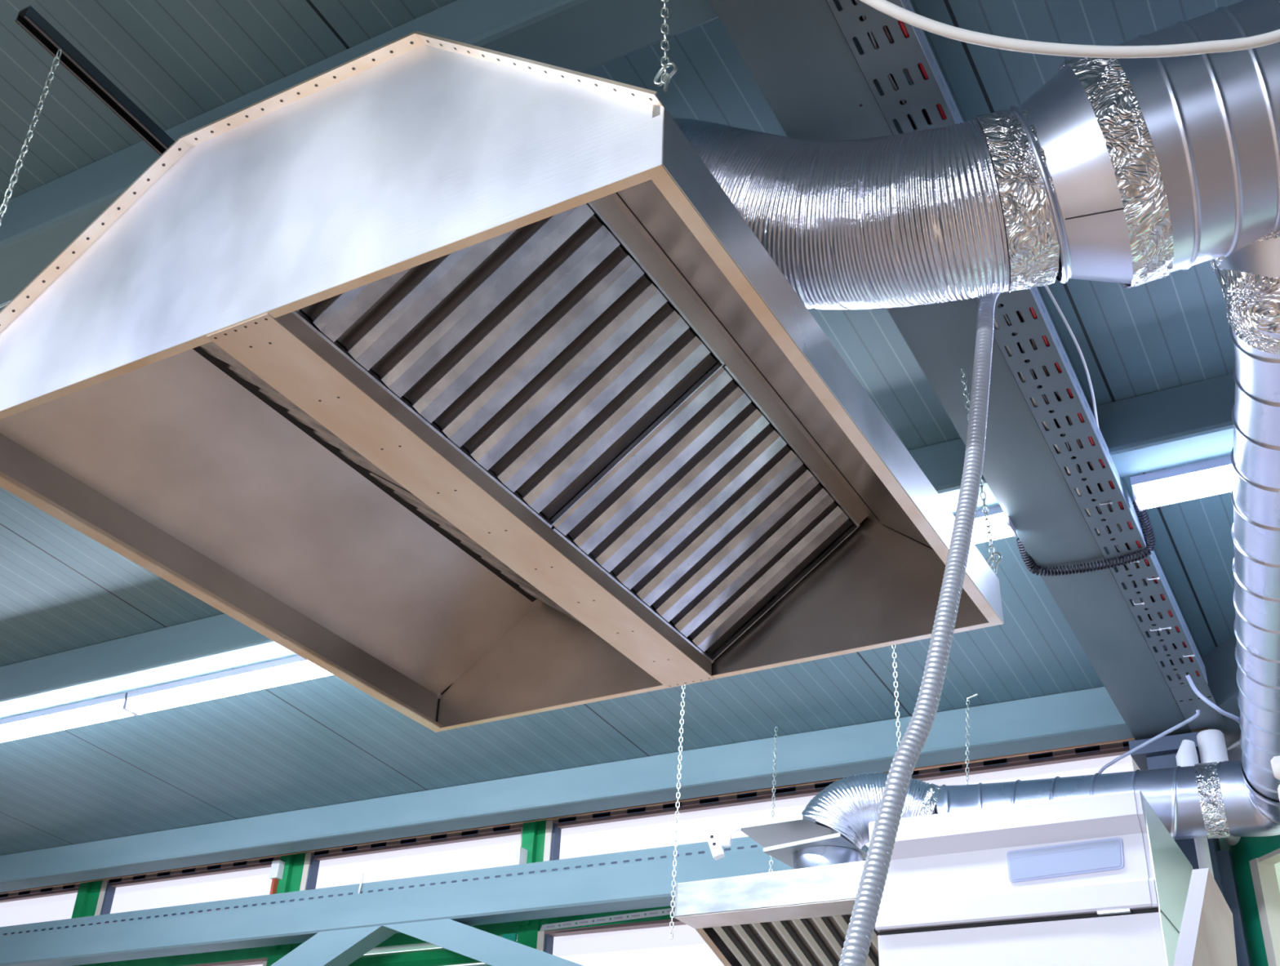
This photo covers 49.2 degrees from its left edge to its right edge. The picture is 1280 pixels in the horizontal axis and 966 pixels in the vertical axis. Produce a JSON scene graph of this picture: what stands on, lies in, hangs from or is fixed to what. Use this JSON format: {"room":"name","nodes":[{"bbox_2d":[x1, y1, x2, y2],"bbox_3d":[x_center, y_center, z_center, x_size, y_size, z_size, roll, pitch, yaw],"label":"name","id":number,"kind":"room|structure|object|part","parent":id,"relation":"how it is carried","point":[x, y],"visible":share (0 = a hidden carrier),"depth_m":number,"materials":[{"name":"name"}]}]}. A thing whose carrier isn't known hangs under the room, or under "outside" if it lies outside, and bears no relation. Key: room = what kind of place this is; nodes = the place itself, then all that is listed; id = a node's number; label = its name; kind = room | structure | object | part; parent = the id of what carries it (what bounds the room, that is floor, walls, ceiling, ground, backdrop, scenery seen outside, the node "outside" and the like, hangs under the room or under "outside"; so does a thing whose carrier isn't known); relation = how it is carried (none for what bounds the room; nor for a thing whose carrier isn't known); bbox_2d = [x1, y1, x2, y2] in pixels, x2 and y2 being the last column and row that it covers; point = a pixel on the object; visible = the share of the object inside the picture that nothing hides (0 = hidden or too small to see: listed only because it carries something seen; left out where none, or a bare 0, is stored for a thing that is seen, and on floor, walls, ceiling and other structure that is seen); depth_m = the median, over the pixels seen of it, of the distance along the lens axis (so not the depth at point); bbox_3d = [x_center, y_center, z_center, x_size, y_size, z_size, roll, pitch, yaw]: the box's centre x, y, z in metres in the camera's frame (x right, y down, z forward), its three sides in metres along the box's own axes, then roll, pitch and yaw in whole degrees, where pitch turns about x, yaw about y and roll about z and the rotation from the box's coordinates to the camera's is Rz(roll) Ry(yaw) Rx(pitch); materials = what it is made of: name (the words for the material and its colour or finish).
{"room":"commercial kitchen","nodes":[
{"label":"commercial kitchen","id":0,"kind":"room"},
{"bbox_2d":[4,727,1208,892],"bbox_3d":[-1.328,2.691,5.422,7.250,3.500,0.105,-14,-35,25],"label":"wall","id":1,"kind":"structure","parent":0,"point":[1205,728],"depth_m":5.29,"materials":[{"name":"beige"}]},
{"bbox_2d":[0,884,79,926],"bbox_3d":[-3.195,2.212,6.848,1.285,0.355,0.072,-14,-35,25],"label":"window","id":2,"kind":"structure","parent":1,"relation":"in","point":[59,907],"depth_m":6.78,"materials":[{"name":"beige glass"}]},
{"bbox_3d":[-3.195,2.212,6.848,1.285,0.355,0.072,-14,-35,25],"label":"frame","id":3,"kind":"part","parent":2,"relation":"part of","materials":[{"name":"beige"}]},
{"bbox_2d":[94,857,280,915],"bbox_3d":[-2.032,1.922,6.279,1.118,0.355,0.072,-14,-35,25],"label":"window","id":4,"kind":"structure","parent":1,"relation":"in","point":[257,882],"depth_m":6.37,"materials":[{"name":"beige glass"}]},
{"bbox_3d":[-2.023,1.929,6.295,1.058,0.330,0.006,-14,-35,25],"label":"pane","id":5,"kind":"part","parent":4,"relation":"part of","materials":[{"name":"grey glass"}]},
{"bbox_2d":[184,957,267,965],"bbox_3d":[-2.060,2.530,5.912,1.118,0.922,0.072,-14,-35,25],"label":"window","id":6,"kind":"structure","parent":1,"relation":"in","point":[263,961],"depth_m":5.96,"materials":[{"name":"beige"}]},
{"bbox_2d":[269,859,284,894],"bbox_3d":[-1.571,1.753,5.984,0.043,0.265,0.034,-14,-35,25],"label":"sensor","id":7,"kind":"object","parent":1,"relation":"attached to","point":[276,874],"visible":0.68,"depth_m":6.01,"materials":[{"name":"white plastic"}]},
{"bbox_2d":[71,817,546,965],"bbox_3d":[-2.139,2.363,6.073,4.015,1.370,0.125,-14,-35,25],"label":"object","id":8,"kind":"structure","parent":1,"relation":"attached to","point":[533,837],"depth_m":5.88,"materials":[{"name":"green paint"}]},
{"bbox_2d":[84,905,675,965],"bbox_3d":[-1.384,1.950,5.861,6.900,0.073,0.085,-14,-35,25],"label":"window frame","id":9,"kind":"structure","parent":1,"relation":"attached to","point":[397,941],"depth_m":5.63,"materials":[{"name":"green paint"}]},
{"bbox_2d":[299,824,523,890],"bbox_3d":[-0.940,1.650,5.746,1.136,0.355,0.072,-14,-35,25],"label":"window","id":10,"kind":"structure","parent":1,"relation":"in","point":[485,853],"depth_m":5.82,"materials":[{"name":"beige glass"}]},
{"bbox_2d":[348,947,490,965],"bbox_3d":[-0.965,2.260,5.383,1.136,0.895,0.040,-14,-35,25],"label":"trim","id":11,"kind":"structure","parent":1,"relation":"attached to","point":[441,956],"depth_m":5.55,"materials":[{"name":"green paint"}]},
{"bbox_2d":[502,933,516,942],"bbox_3d":[-0.507,1.888,5.261,0.060,0.370,0.012,-14,-35,25],"label":"trim","id":12,"kind":"structure","parent":1,"relation":"attached to","point":[513,936],"depth_m":5.34,"materials":[{"name":"teal"}]},
{"bbox_2d":[504,846,527,866],"bbox_3d":[-0.484,1.469,5.447,0.067,0.082,0.056,-14,-35,25],"label":"sensor","id":13,"kind":"object","parent":1,"relation":"attached to","point":[518,855],"visible":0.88,"depth_m":5.43,"materials":[{"name":"white plastic"}]},
{"bbox_2d":[0,737,1134,893],"bbox_3d":[-1.369,1.558,5.935,6.835,0.017,0.012,-14,-35,25],"label":"pipe","id":14,"kind":"object","parent":1,"relation":"attached to","point":[1130,739],"visible":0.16,"depth_m":5.33,"materials":[{"name":"orange metal"}]},
{"bbox_2d":[0,739,1135,902],"bbox_3d":[-1.345,1.598,6.027,6.980,0.039,0.043,-14,-35,25],"label":"trim","id":15,"kind":"structure","parent":1,"relation":"attached to","point":[1095,753],"depth_m":5.41,"materials":[{"name":"red"}]},
{"bbox_2d":[536,918,724,965],"bbox_3d":[0.609,1.866,4.608,2.275,0.922,0.072,-14,-35,25],"label":"window","id":16,"kind":"structure","parent":1,"relation":"in","point":[647,943],"depth_m":5.14,"materials":[{"name":"beige"}]},
{"bbox_3d":[0.609,1.866,4.608,2.275,0.922,0.072,-14,-35,25],"label":"frame","id":17,"kind":"part","parent":16,"relation":"part of","materials":[{"name":"beige"}]},
{"bbox_2d":[542,742,1140,861],"bbox_3d":[0.637,1.257,4.976,2.275,0.355,0.072,-14,-35,25],"label":"window","id":18,"kind":"structure","parent":1,"relation":"in","point":[653,832],"depth_m":5.23,"materials":[{"name":"beige glass"}]},
{"bbox_2d":[0,0,1244,855],"bbox_3d":[-1.950,-1.790,1.358,11.400,0.762,10.860,-14,-35,25],"label":"ceiling","id":19,"kind":"structure","parent":0,"point":[322,741],"depth_m":4.04,"materials":[{"name":"teal metal"}]},
{"bbox_2d":[0,0,718,305],"bbox_3d":[-2.881,-0.105,3.727,6.980,0.141,0.142,-14,-35,25],"label":"ceiling beam","id":20,"kind":"structure","parent":19,"relation":"attached to","point":[40,223],"depth_m":2.44,"materials":[{"name":"blue paint"}]},
{"bbox_2d":[15,5,174,155],"bbox_3d":[-0.970,-0.712,2.531,0.028,0.048,0.369,-15,-35,26],"label":"channel","id":21,"kind":"object","parent":20,"relation":"attached to","point":[28,19],"visible":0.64,"depth_m":2.51,"materials":[{"name":"black metal"}]},
{"bbox_2d":[0,48,62,226],"bbox_3d":[-1.089,-0.453,2.383,0.018,0.589,0.258,20,-35,-27],"label":"chain","id":22,"kind":"object","parent":21,"relation":"hanging from","point":[54,64],"visible":1,"depth_m":2.41,"materials":[{"name":"silver metal"}]},
{"bbox_2d":[0,438,999,718],"bbox_3d":[-2.134,0.711,4.841,6.980,0.139,0.120,-14,-35,25],"label":"light fixture","id":23,"kind":"structure","parent":19,"relation":"attached to","point":[219,642],"depth_m":4.51,"materials":[{"name":"blue paint"}]},
{"bbox_2d":[0,692,137,742],"bbox_3d":[-2.338,0.898,4.969,1.470,0.059,0.070,-14,-35,25],"label":"tube light","id":24,"kind":"object","parent":23,"relation":"attached to","point":[110,707],"visible":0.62,"depth_m":4.75,"materials":[{"name":"white plastic"}]},
{"bbox_2d":[124,655,333,715],"bbox_3d":[-1.041,0.575,4.335,1.470,0.059,0.070,-14,-35,25],"label":"tube light","id":25,"kind":"object","parent":23,"relation":"attached to","point":[295,668],"visible":0.56,"depth_m":4.45,"materials":[{"name":"white plastic"}]},
{"bbox_2d":[953,505,1017,543],"bbox_3d":[0.257,0.252,3.702,1.470,0.059,0.070,-14,-35,25],"label":"tube light","id":26,"kind":"object","parent":23,"relation":"attached to","point":[1001,525],"visible":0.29,"depth_m":3.38,"materials":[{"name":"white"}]},
{"bbox_2d":[971,512,1013,543],"bbox_3d":[0.257,0.262,3.696,1.456,0.037,0.066,-14,-35,25],"label":"diffuser","id":27,"kind":"object","parent":26,"relation":"attached to","point":[1001,525],"depth_m":3.38,"materials":[{"name":"white"}]},
{"bbox_2d":[0,686,1133,892],"bbox_3d":[-1.443,1.466,5.871,6.980,0.140,0.122,-14,-35,25],"label":"ceiling beam","id":28,"kind":"structure","parent":19,"relation":"attached to","point":[1087,716],"depth_m":5.19,"materials":[{"name":"blue metal"}]},
{"bbox_2d":[653,0,677,91],"bbox_3d":[0.034,-0.784,1.899,0.035,0.668,0.059,-14,-35,25],"label":"chain","id":29,"kind":"object","parent":19,"relation":"hanging from","point":[664,80],"visible":1,"depth_m":1.76,"materials":[{"name":"silver metal"}]},
{"bbox_2d":[668,684,685,938],"bbox_3d":[0.113,0.831,4.018,0.011,0.948,0.044,-21,-38,33],"label":"chain","id":30,"kind":"object","parent":19,"relation":"hanging from","point":[683,688],"visible":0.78,"depth_m":3.94,"materials":[{"name":"silver metal"}]},
{"bbox_2d":[674,845,879,965],"bbox_3d":[0.536,1.281,3.969,0.594,0.442,0.760,-14,-35,25],"label":"exhaust hood","id":31,"kind":"object","parent":30,"relation":"hanging from","point":[801,915],"visible":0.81,"depth_m":3.80,"materials":[{"name":"silver metal"}]},
{"bbox_3d":[0.273,1.409,4.057,0.002,0.293,0.760,-14,-35,25],"label":"panel","id":32,"kind":"part","parent":31,"relation":"part of","materials":[{"name":"silver metal"}]},
{"bbox_3d":[0.354,1.076,3.704,0.592,0.094,0.002,-14,-35,25],"label":"panel","id":33,"kind":"part","parent":31,"relation":"part of","materials":[{"name":"silver metal"}]},
{"bbox_3d":[0.538,1.216,4.008,0.592,0.008,0.760,-14,-35,25],"label":"panel","id":34,"kind":"part","parent":31,"relation":"part of","materials":[{"name":"silver metal"}]},
{"bbox_2d":[738,813,866,866],"bbox_3d":[0.483,1.051,4.106,0.346,0.086,0.256,-14,-35,25],"label":"plate","id":35,"kind":"object","parent":31,"relation":"attached to","point":[781,837],"visible":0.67,"depth_m":4.08,"materials":[{"name":"silver metal"}]},
{"bbox_2d":[704,826,741,860],"bbox_3d":[0.243,1.059,4.105,0.111,0.094,0.035,-8,-33,18],"label":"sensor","id":36,"kind":"object","parent":35,"relation":"attached to","point":[715,843],"visible":1,"depth_m":4.10,"materials":[{"name":"white plastic"}]},
{"bbox_3d":[0.455,1.026,4.132,0.285,0.018,0.212,-14,-35,25],"label":"plate","id":37,"kind":"part","parent":35,"relation":"part of","materials":[{"name":"silver metal"}]},
{"bbox_3d":[0.517,1.074,4.070,0.276,0.012,0.220,-19,-37,32],"label":"plate","id":38,"kind":"part","parent":35,"relation":"part of","materials":[{"name":"silver metal"}]},
{"bbox_2d":[801,772,941,848],"bbox_3d":[0.684,0.980,4.141,0.429,0.242,0.206,0,-31,5],"label":"flexible duct","id":39,"kind":"object","parent":31,"relation":"attached to","point":[847,806],"visible":0.52,"depth_m":4.06,"materials":[{"name":"silver metal"}]},
{"bbox_2d":[768,726,777,871],"bbox_3d":[0.438,1.147,4.618,0.012,0.750,0.090,-14,-35,25],"label":"chain","id":40,"kind":"object","parent":19,"relation":"hanging from","point":[775,749],"visible":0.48,"depth_m":4.72,"materials":[{"name":"silver metal"}]},
{"bbox_2d":[891,644,905,817],"bbox_3d":[0.706,0.634,3.830,0.013,0.756,0.063,-2,-31,8],"label":"chain","id":41,"kind":"object","parent":19,"relation":"hanging from","point":[894,652],"visible":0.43,"depth_m":3.84,"materials":[{"name":"silver metal"}]},
{"bbox_2d":[708,0,1191,740],"bbox_3d":[0.112,-0.933,2.111,0.166,0.543,6.360,-14,-35,25],"label":"beam","id":42,"kind":"structure","parent":19,"relation":"attached to","point":[797,54],"depth_m":3.00,"materials":[{"name":"metal"}]},
{"bbox_2d":[960,368,1002,573],"bbox_3d":[0.688,-0.028,2.849,0.035,0.429,0.125,-14,-35,25],"label":"chain","id":43,"kind":"object","parent":42,"relation":"hanging from","point":[992,554],"visible":0.62,"depth_m":2.81,"materials":[{"name":"silver metal"}]},
{"bbox_2d":[826,0,1225,729],"bbox_3d":[0.755,-0.334,2.799,0.104,0.295,4.016,-14,-35,25],"label":"cable tray","id":44,"kind":"object","parent":42,"relation":"attached to","point":[874,64],"visible":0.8,"depth_m":2.97,"materials":[{"name":"grey metal"}]},
{"bbox_2d":[838,292,1000,965],"bbox_3d":[0.381,0.273,1.817,0.055,2.149,0.861,-25,-40,37],"label":"conduit","id":45,"kind":"object","parent":44,"relation":"hanging from","point":[857,943],"visible":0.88,"depth_m":1.82,"materials":[{"name":"grey"}]},
{"bbox_2d":[852,0,1175,670],"bbox_3d":[0.641,-0.448,2.670,0.028,0.243,3.752,-14,-35,25],"label":"power cable","id":46,"kind":"object","parent":44,"relation":"in","point":[860,17],"visible":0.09,"depth_m":2.91,"materials":[{"name":"black rubber"}]},
{"bbox_2d":[854,0,1179,679],"bbox_3d":[0.645,-0.420,2.650,0.014,0.228,3.750,-14,-35,25],"label":"power cable","id":47,"kind":"object","parent":44,"relation":"in","point":[870,33],"visible":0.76,"depth_m":2.92,"materials":[{"name":"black plastic"}]},
{"bbox_2d":[872,34,1181,675],"bbox_3d":[0.654,-0.434,2.653,0.035,0.238,3.752,-14,-35,25],"label":"power cable","id":48,"kind":"object","parent":44,"relation":"in","point":[923,111],"visible":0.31,"depth_m":2.99,"materials":[{"name":"black rubber"}]},
{"bbox_2d":[885,25,1184,647],"bbox_3d":[0.673,-0.456,2.654,0.028,0.243,3.752,-14,-35,25],"label":"power cable","id":49,"kind":"object","parent":44,"relation":"in","point":[886,25],"visible":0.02,"depth_m":2.94,"materials":[{"name":"black rubber"}]},
{"bbox_2d":[882,25,1188,675],"bbox_3d":[0.668,-0.426,2.638,0.012,0.228,3.750,-14,-35,25],"label":"power cable","id":50,"kind":"object","parent":44,"relation":"in","point":[884,27],"visible":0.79,"depth_m":2.96,"materials":[{"name":"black plastic"}]},
{"bbox_2d":[994,318,1099,533],"bbox_3d":[0.899,-0.116,3.069,0.013,0.065,0.901,-14,-35,25],"label":"power cable","id":51,"kind":"object","parent":44,"relation":"in","point":[996,325],"visible":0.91,"depth_m":3.05,"materials":[{"name":"white plastic"}]},
{"bbox_2d":[897,20,1199,675],"bbox_3d":[0.690,-0.432,2.628,0.012,0.232,3.751,-14,-35,25],"label":"power cable","id":52,"kind":"object","parent":44,"relation":"in","point":[901,24],"visible":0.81,"depth_m":2.95,"materials":[{"name":"red plastic"}]},
{"bbox_2d":[1044,284,1099,429],"bbox_3d":[0.854,-0.327,2.847,0.035,0.062,0.771,-14,-35,25],"label":"power cable","id":53,"kind":"object","parent":44,"relation":"in","point":[1046,287],"visible":0.65,"depth_m":2.92,"materials":[{"name":"white plastic"}]},
{"bbox_2d":[1132,599,1144,604],"bbox_3d":[1.297,0.312,3.637,0.031,0.014,0.011,-1,-31,6],"label":"cable tie","id":54,"kind":"object","parent":44,"relation":"attached to","point":[1143,602],"visible":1,"depth_m":3.63,"materials":[{"name":"white plastic"}]},
{"bbox_2d":[1016,500,1155,576],"bbox_3d":[1.103,0.146,3.457,0.320,0.096,0.167,-14,-35,25],"label":"cable","id":55,"kind":"object","parent":42,"relation":"attached to","point":[1030,564],"visible":0.94,"depth_m":3.48,"materials":[{"name":"black rubber"}]},
{"bbox_2d":[966,693,977,701],"bbox_3d":[1.078,0.696,4.537,0.041,0.022,0.010,-18,-37,30],"label":"ceiling hook","id":56,"kind":"object","parent":19,"relation":"attached to","point":[976,694],"visible":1,"depth_m":4.54,"materials":[{"name":"silver metal"}]},
{"bbox_2d":[965,699,969,784],"bbox_3d":[1.037,0.908,4.426,0.052,0.470,0.012,-7,-32,15],"label":"chain","id":57,"kind":"object","parent":56,"relation":"hanging from","point":[967,704],"visible":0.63,"depth_m":4.47,"materials":[{"name":"silver metal"}]},
{"bbox_2d":[859,0,1279,57],"bbox_3d":[0.576,-0.920,1.532,1.878,0.834,0.446,-2,-31,8],"label":"cable","id":58,"kind":"object","parent":19,"relation":"hanging from","point":[886,6],"visible":1,"depth_m":1.50,"materials":[{"name":"white plastic"}]},
{"bbox_2d":[1080,373,1235,479],"bbox_3d":[1.629,-0.226,3.003,1.576,0.139,0.120,-14,-35,25],"label":"roof purlin","id":59,"kind":"structure","parent":19,"relation":"attached to","point":[1192,422],"depth_m":3.16,"materials":[{"name":"blue paint"}]},
{"bbox_2d":[1129,455,1233,511],"bbox_3d":[1.800,-0.133,2.948,1.470,0.059,0.070,-14,-35,25],"label":"tube light","id":60,"kind":"object","parent":59,"relation":"attached to","point":[1215,476],"visible":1,"depth_m":3.19,"materials":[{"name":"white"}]},
{"bbox_2d":[1058,0,1279,288],"bbox_3d":[1.103,-0.606,2.151,0.861,0.510,0.375,-8,-33,18],"label":"spiral duct","id":61,"kind":"object","parent":19,"relation":"hanging from","point":[1192,141],"visible":0.82,"depth_m":2.05,"materials":[{"name":"silver metal"}]},
{"bbox_2d":[1008,63,1133,284],"bbox_3d":[0.689,-0.485,2.247,0.161,0.359,0.365,-8,-33,18],"label":"duct reducer","id":62,"kind":"object","parent":61,"relation":"attached to","point":[1087,212],"visible":0.7,"depth_m":2.11,"materials":[{"name":"silver metal"}]},
{"bbox_2d":[1209,227,1279,800],"bbox_3d":[1.365,0.117,2.896,0.299,0.431,2.129,-10,-33,19],"label":"spiral duct","id":63,"kind":"object","parent":61,"relation":"attached to","point":[1248,278],"visible":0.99,"depth_m":2.59,"materials":[{"name":"silver metal"}]},
{"bbox_2d":[935,760,1279,839],"bbox_3d":[1.358,0.915,3.975,1.117,0.227,0.320,-12,-34,23],"label":"spiral duct","id":64,"kind":"object","parent":63,"relation":"attached to","point":[1210,800],"visible":0.52,"depth_m":3.88,"materials":[{"name":"silver metal"}]},
{"bbox_2d":[1097,709,1199,773],"bbox_3d":[1.404,0.786,3.982,0.044,0.091,0.678,7,-31,-8],"label":"cable","id":65,"kind":"object","parent":64,"relation":"attached to","point":[1196,715],"visible":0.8,"depth_m":3.88,"materials":[{"name":"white plastic"}]},
{"bbox_2d":[1185,674,1239,723],"bbox_3d":[1.576,0.678,3.591,0.439,0.287,0.077,26,-38,-33],"label":"cable","id":66,"kind":"object","parent":63,"relation":"attached to","point":[1195,690],"visible":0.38,"depth_m":3.52,"materials":[{"name":"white plastic"}]},
{"bbox_2d":[1207,727,1242,760],"bbox_3d":[2.522,0.250,1.187,0.100,3.600,6.350,9,-32,-10],"label":"wall","id":67,"kind":"structure","parent":0,"point":[1233,748],"depth_m":4.33,"materials":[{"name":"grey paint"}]},
{"bbox_2d":[1187,633,1240,733],"bbox_3d":[2.523,-0.920,1.859,0.170,0.455,6.005,10,-32,-11],"label":"beam","id":68,"kind":"structure","parent":67,"relation":"attached to","point":[1220,664],"depth_m":4.13,"materials":[{"name":"metal"}]},
{"bbox_2d":[1196,728,1240,844],"bbox_3d":[1.762,0.935,4.212,0.078,0.304,0.290,-14,-35,25],"label":"drain pipe","id":69,"kind":"object","parent":67,"relation":"attached to","point":[1211,744],"visible":0.35,"depth_m":4.16,"materials":[{"name":"white plastic"}]},
{"bbox_2d":[1218,834,1279,965],"bbox_3d":[1.935,1.802,2.872,0.090,2.640,1.680,9,-32,-10],"label":"trim","id":70,"kind":"structure","parent":67,"relation":"attached to","point":[1247,848],"depth_m":4.06,"materials":[{"name":"teal"}]},
{"bbox_2d":[1248,848,1279,965],"bbox_3d":[1.940,1.291,3.182,0.066,1.235,1.390,9,-32,-10],"label":"window","id":71,"kind":"structure","parent":67,"relation":"in","point":[1264,869],"depth_m":4.00,"materials":[{"name":"beige"}]},
{"bbox_3d":[1.970,1.292,3.171,0.010,1.225,1.360,9,-32,-10],"label":"pane","id":72,"kind":"part","parent":71,"relation":"part of","materials":[{"name":"white"}]},
{"bbox_2d":[1271,755,1279,800],"bbox_3d":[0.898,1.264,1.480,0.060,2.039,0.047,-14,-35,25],"label":"spotlight","id":73,"kind":"object","parent":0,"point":[1275,762],"visible":1,"depth_m":1.99,"materials":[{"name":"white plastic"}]},
{"bbox_3d":[-2.079,1.217,-0.440,11.600,0.100,11.100,-14,-35,25],"label":"floor","id":74,"kind":"structure","parent":0,"visible":0},
{"bbox_2d":[868,790,1192,965],"bbox_3d":[0.959,1.943,2.944,0.680,2.398,0.634,-14,-35,25],"label":"kitchen appliance","id":75,"kind":"object","parent":74,"relation":"on","point":[1097,879],"visible":0.94,"depth_m":3.23,"materials":[{"name":"white metal"}]},
{"bbox_3d":[0.979,0.869,3.219,0.266,0.078,0.008,-14,-35,25],"label":"display panel","id":76,"kind":"part","parent":75,"relation":"part of","materials":[{"name":"blue"}]},
{"bbox_2d":[1128,731,1251,965],"bbox_3d":[1.606,2.063,3.590,0.240,2.910,0.200,-14,-35,25],"label":"steel column","id":77,"kind":"structure","parent":74,"relation":"on","point":[1162,753],"depth_m":4.11,"materials":[{"name":"blue"}]},
{"bbox_2d":[1175,739,1213,876],"bbox_3d":[1.574,2.000,3.448,0.062,2.869,0.062,-14,-35,25],"label":"drain pipe","id":78,"kind":"object","parent":74,"relation":"on","point":[1186,755],"visible":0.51,"depth_m":4.12,"materials":[{"name":"white plastic"}]},
{"bbox_2d":[1173,867,1237,965],"bbox_3d":[1.068,1.673,2.259,0.032,2.159,0.745,-14,-35,25],"label":"board","id":79,"kind":"object","parent":74,"relation":"on","point":[1206,937],"visible":1,"depth_m":2.73,"materials":[{"name":"grey"}]},
{"bbox_3d":[-7.041,0.762,3.057,0.100,3.900,11.100,-14,-35,25],"label":"wall","id":80,"kind":"structure","parent":0,"visible":0},
{"bbox_2d":[0,844,868,965],"bbox_3d":[-1.887,1.901,5.884,5.980,0.128,0.120,-14,-35,25],"label":"truss chord","id":81,"kind":"object","parent":80,"relation":"attached to","point":[647,884],"visible":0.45,"depth_m":5.37,"materials":[{"name":"blue paint"}]},
{"bbox_2d":[271,925,397,965],"bbox_3d":[-1.754,2.224,5.582,1.770,0.729,0.100,-14,-35,25],"label":"strut","id":82,"kind":"object","parent":81,"relation":"attached to","point":[343,947],"visible":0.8,"depth_m":5.43,"materials":[{"name":"blue paint"}]},
{"bbox_2d":[0,836,764,937],"bbox_3d":[-1.869,1.821,5.925,5.950,0.052,0.086,-14,-35,25],"label":"cable tray","id":83,"kind":"object","parent":81,"relation":"on","point":[743,843],"visible":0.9,"depth_m":5.45,"materials":[{"name":"blue paint"}]},
{"bbox_2d":[358,872,363,893],"bbox_3d":[-1.104,1.586,5.521,0.011,0.082,0.036,12,-32,-15],"label":"cable tie","id":84,"kind":"object","parent":83,"relation":"attached to","point":[362,878],"visible":1,"depth_m":5.51,"materials":[{"name":"white plastic"}]},
{"bbox_2d":[382,918,582,965],"bbox_3d":[0.069,1.770,4.691,2.390,0.729,0.100,-14,-35,25],"label":"strut","id":85,"kind":"object","parent":81,"relation":"attached to","point":[476,944],"visible":1,"depth_m":5.11,"materials":[{"name":"blue paint"}]},
{"bbox_2d":[539,907,674,930],"bbox_3d":[-0.047,1.564,5.036,0.740,0.042,0.003,-14,-35,25],"label":"window frame","id":86,"kind":"structure","parent":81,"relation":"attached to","point":[664,911],"depth_m":5.07,"materials":[{"name":"grey metal"}]},
{"bbox_3d":[-0.466,0.241,3.516,0.035,0.615,0.021,-14,-35,25],"label":"chain","id":87,"kind":"object","parent":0,"visible":0},
{"bbox_2d":[0,31,1004,732],"bbox_3d":[-0.227,-0.115,2.609,1.367,0.504,1.429,-15,-35,25],"label":"exhaust hood","id":88,"kind":"object","parent":87,"relation":"hanging from","point":[455,376],"visible":1,"depth_m":2.39,"materials":[{"name":"silver metal"}]},
{"bbox_3d":[-0.608,0.021,2.789,0.480,0.430,1.403,-15,-35,25],"label":"panel","id":89,"kind":"part","parent":88,"relation":"part of","materials":[{"name":"silver metal"}]},
{"bbox_3d":[-0.563,-0.409,2.081,1.361,0.430,0.003,-15,-35,25],"label":"panel","id":90,"kind":"part","parent":88,"relation":"part of","materials":[{"name":"silver metal"}]},
{"bbox_3d":[0.118,0.246,3.120,1.361,0.430,0.003,-15,-35,25],"label":"panel","id":91,"kind":"part","parent":88,"relation":"part of","materials":[{"name":"silver metal"}]},
{"bbox_3d":[0.150,-0.249,2.460,0.039,0.036,1.366,-15,-35,25],"label":"filter rail","id":92,"kind":"part","parent":88,"relation":"part of","materials":[{"name":"silver metal"}]},
{"bbox_3d":[0.193,-0.189,2.397,0.411,0.425,1.403,-15,-35,25],"label":"panel","id":93,"kind":"part","parent":88,"relation":"part of","materials":[{"name":"silver metal"}]},
{"bbox_2d":[672,105,1059,309],"bbox_3d":[0.172,-0.464,2.450,1.071,0.474,0.351,-11,-34,21],"label":"flexible duct","id":94,"kind":"object","parent":88,"relation":"attached to","point":[962,211],"visible":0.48,"depth_m":2.21,"materials":[{"name":"silver metal"}]}
]}

